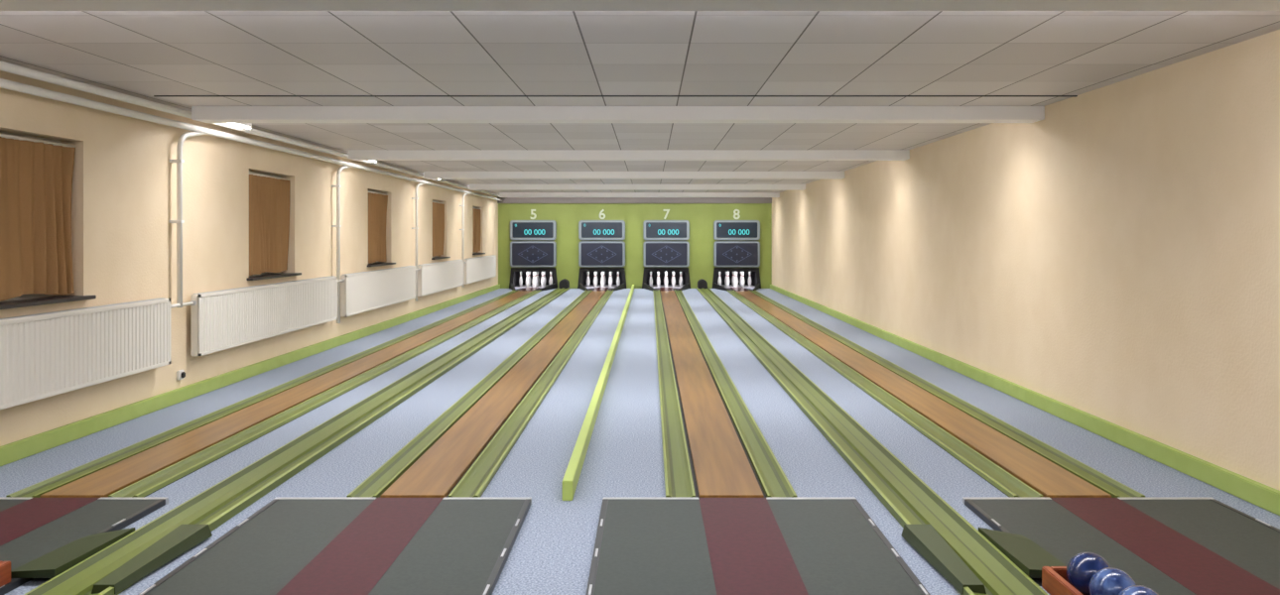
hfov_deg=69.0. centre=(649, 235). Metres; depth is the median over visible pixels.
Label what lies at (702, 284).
hood
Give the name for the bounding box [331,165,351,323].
riser pipe
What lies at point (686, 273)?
pit
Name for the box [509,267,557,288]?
pit
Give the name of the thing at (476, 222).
curtain
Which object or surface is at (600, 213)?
number
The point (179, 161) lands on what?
riser pipe
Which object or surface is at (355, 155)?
beam
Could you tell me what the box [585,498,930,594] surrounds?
platform
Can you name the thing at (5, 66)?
pipe
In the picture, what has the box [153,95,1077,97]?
trim
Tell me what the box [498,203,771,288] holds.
wall
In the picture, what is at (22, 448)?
baseboard
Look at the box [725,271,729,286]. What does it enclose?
pin
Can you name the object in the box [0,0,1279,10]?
beam
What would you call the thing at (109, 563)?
track
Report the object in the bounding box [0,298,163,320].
grille
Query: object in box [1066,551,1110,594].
ball
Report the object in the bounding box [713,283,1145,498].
lane
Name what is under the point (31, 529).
platform
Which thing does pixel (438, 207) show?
curtain
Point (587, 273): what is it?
pin
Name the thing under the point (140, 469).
lane
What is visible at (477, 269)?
radiator
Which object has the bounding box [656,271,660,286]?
pin
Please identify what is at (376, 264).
window
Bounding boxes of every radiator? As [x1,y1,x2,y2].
[0,298,170,410]
[190,275,337,356]
[340,265,415,317]
[417,259,463,296]
[464,255,496,284]
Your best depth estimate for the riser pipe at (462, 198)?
19.39 m
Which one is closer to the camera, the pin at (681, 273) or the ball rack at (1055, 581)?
the ball rack at (1055, 581)
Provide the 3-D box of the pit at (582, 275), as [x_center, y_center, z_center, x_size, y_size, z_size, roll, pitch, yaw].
[-1.250,1.130,24.950,1.280,0.540,1.280,0,0,0]
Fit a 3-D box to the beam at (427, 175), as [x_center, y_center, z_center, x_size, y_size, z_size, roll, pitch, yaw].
[-0.255,-0.985,15.345,6.870,0.110,0.250,0,0,0]
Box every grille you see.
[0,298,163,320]
[193,275,334,294]
[345,265,412,274]
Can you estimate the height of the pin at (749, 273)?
0.405 m
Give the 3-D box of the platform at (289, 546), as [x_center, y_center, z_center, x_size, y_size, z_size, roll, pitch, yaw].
[-1.282,1.383,2.580,1.335,0.034,4.560,0,0,0]
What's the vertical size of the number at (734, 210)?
0.266 m
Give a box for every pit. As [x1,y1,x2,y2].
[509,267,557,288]
[577,267,626,288]
[641,267,690,288]
[712,267,761,288]
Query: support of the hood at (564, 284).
attached to the track at (109, 563)
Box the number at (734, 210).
[733,209,740,219]
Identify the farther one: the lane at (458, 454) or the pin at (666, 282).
the pin at (666, 282)
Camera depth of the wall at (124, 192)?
8.03 m
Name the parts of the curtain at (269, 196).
rail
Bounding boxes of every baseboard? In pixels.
[0,284,500,466]
[769,284,1279,515]
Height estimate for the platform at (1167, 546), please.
0.034 m
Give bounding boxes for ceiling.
[0,10,1279,194]
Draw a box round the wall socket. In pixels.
[176,370,185,381]
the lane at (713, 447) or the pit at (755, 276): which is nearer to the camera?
the lane at (713, 447)
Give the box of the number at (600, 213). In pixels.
[599,209,605,219]
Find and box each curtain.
[0,133,75,301]
[249,172,290,275]
[368,191,387,263]
[432,201,444,256]
[472,207,481,253]
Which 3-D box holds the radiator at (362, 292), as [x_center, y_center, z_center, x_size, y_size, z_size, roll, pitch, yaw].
[-3.911,0.772,13.560,0.118,0.536,3.580,0,0,0]
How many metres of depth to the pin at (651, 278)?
24.84 m
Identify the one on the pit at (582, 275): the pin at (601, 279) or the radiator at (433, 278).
the pin at (601, 279)
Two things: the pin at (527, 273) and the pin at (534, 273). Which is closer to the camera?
the pin at (534, 273)
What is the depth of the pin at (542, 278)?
24.64 m
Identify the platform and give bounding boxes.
[0,498,168,594]
[138,498,531,594]
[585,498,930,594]
[962,498,1279,594]
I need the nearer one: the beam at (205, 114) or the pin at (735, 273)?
the beam at (205, 114)
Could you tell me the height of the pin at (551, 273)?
0.405 m
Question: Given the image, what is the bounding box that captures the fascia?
[497,196,771,203]
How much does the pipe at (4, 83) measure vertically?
0.056 m
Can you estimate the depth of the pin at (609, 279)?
24.64 m
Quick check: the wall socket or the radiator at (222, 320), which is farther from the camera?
the radiator at (222, 320)
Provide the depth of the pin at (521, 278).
24.84 m
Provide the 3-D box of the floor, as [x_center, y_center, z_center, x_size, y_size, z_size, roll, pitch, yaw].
[-0.420,1.475,11.475,7.600,0.150,28.550,0,0,0]
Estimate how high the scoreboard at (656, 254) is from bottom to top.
1.230 m
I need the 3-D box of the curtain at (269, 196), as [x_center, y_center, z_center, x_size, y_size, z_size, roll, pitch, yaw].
[-4.031,-0.110,9.820,0.093,1.040,1.200,0,0,0]
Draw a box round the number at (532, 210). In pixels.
[530,209,536,219]
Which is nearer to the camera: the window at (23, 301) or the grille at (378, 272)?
the window at (23, 301)
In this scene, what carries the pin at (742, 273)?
on the pit at (755, 276)
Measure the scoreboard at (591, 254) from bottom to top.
1.230 m
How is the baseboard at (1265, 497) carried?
attached to the wall at (1112, 256)
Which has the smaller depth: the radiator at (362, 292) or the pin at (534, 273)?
the radiator at (362, 292)
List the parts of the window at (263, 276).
sill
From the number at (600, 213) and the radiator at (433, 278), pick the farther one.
the number at (600, 213)
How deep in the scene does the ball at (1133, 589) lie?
3.15 m
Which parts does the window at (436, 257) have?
sill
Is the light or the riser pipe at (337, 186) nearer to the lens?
the light
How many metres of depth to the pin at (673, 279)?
24.64 m
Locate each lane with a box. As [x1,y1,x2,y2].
[5,283,556,498]
[346,283,625,498]
[642,283,797,498]
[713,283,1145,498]
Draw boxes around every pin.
[518,271,522,286]
[525,271,529,286]
[531,271,535,287]
[540,271,544,286]
[548,271,552,284]
[586,271,590,286]
[593,271,597,286]
[600,271,604,287]
[608,271,612,286]
[616,271,620,286]
[648,271,652,286]
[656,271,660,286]
[663,271,668,287]
[671,271,675,286]
[678,271,682,286]
[717,271,721,285]
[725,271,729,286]
[734,271,738,287]
[741,271,745,286]
[747,271,751,286]
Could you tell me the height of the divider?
0.105 m
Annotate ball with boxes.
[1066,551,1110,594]
[1089,567,1136,594]
[1118,585,1158,594]
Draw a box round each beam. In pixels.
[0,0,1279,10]
[191,106,1044,123]
[348,149,909,160]
[423,171,844,179]
[469,184,805,190]
[499,192,779,197]
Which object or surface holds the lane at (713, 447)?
on the floor
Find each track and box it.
[10,278,569,594]
[696,278,1066,594]
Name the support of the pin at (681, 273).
on the pit at (686, 273)
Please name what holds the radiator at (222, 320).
attached to the wall at (124, 192)
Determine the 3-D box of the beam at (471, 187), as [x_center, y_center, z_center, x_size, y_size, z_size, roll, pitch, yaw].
[-0.255,-0.985,19.125,6.870,0.110,0.250,0,0,0]
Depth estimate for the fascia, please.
24.25 m
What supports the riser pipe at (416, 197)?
attached to the wall at (124, 192)
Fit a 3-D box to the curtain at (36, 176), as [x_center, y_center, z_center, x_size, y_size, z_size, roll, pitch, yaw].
[-4.028,-0.110,5.930,0.086,1.040,1.200,0,0,-1]
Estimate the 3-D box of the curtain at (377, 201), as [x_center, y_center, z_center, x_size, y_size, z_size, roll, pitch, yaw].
[-4.034,-0.110,13.710,0.094,1.040,1.200,0,0,0]
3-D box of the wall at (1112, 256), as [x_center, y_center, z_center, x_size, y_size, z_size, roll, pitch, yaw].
[3.280,0.180,11.475,0.200,2.440,28.550,0,0,0]
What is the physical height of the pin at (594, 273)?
0.405 m
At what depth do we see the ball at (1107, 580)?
3.30 m
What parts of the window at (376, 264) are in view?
sill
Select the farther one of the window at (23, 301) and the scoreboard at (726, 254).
the scoreboard at (726, 254)
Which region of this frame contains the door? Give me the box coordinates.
[626,223,643,286]
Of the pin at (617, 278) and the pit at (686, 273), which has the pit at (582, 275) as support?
the pin at (617, 278)
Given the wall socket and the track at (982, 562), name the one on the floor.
the track at (982, 562)
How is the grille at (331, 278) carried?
attached to the radiator at (222, 320)
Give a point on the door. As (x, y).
(634, 231)
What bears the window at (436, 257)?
in the wall at (124, 192)
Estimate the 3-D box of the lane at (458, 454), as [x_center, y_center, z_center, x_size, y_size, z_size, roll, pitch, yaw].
[-1.250,1.330,14.602,1.200,0.140,19.405,0,0,0]
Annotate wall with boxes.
[0,70,498,446]
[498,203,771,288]
[771,28,1279,491]
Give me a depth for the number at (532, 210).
24.32 m
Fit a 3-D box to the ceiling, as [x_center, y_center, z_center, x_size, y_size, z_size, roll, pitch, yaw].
[-0.420,-1.115,11.475,7.600,0.150,28.550,0,0,0]
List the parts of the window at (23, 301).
sill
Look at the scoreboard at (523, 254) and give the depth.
24.19 m
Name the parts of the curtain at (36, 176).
rail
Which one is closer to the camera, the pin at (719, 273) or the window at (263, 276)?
the window at (263, 276)
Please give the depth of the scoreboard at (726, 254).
24.19 m
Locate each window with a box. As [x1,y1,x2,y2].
[0,130,96,309]
[246,171,301,280]
[367,190,395,266]
[431,200,450,259]
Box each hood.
[558,278,569,288]
[697,278,707,288]
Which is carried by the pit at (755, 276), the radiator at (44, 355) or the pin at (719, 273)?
the pin at (719, 273)
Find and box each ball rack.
[0,560,10,587]
[1041,566,1082,594]
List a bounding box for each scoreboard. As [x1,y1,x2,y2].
[510,220,556,267]
[578,220,625,267]
[642,220,689,267]
[713,220,760,267]
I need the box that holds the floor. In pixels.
[0,288,1279,594]
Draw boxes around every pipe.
[0,60,506,198]
[0,78,502,201]
[169,130,205,308]
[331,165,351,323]
[411,182,423,301]
[459,193,468,287]
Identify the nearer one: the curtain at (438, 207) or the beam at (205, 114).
the beam at (205, 114)
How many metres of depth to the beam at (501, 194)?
22.80 m
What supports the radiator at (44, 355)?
attached to the wall at (124, 192)
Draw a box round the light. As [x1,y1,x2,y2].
[227,123,252,128]
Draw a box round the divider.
[562,284,634,501]
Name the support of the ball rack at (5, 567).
on the platform at (31, 529)

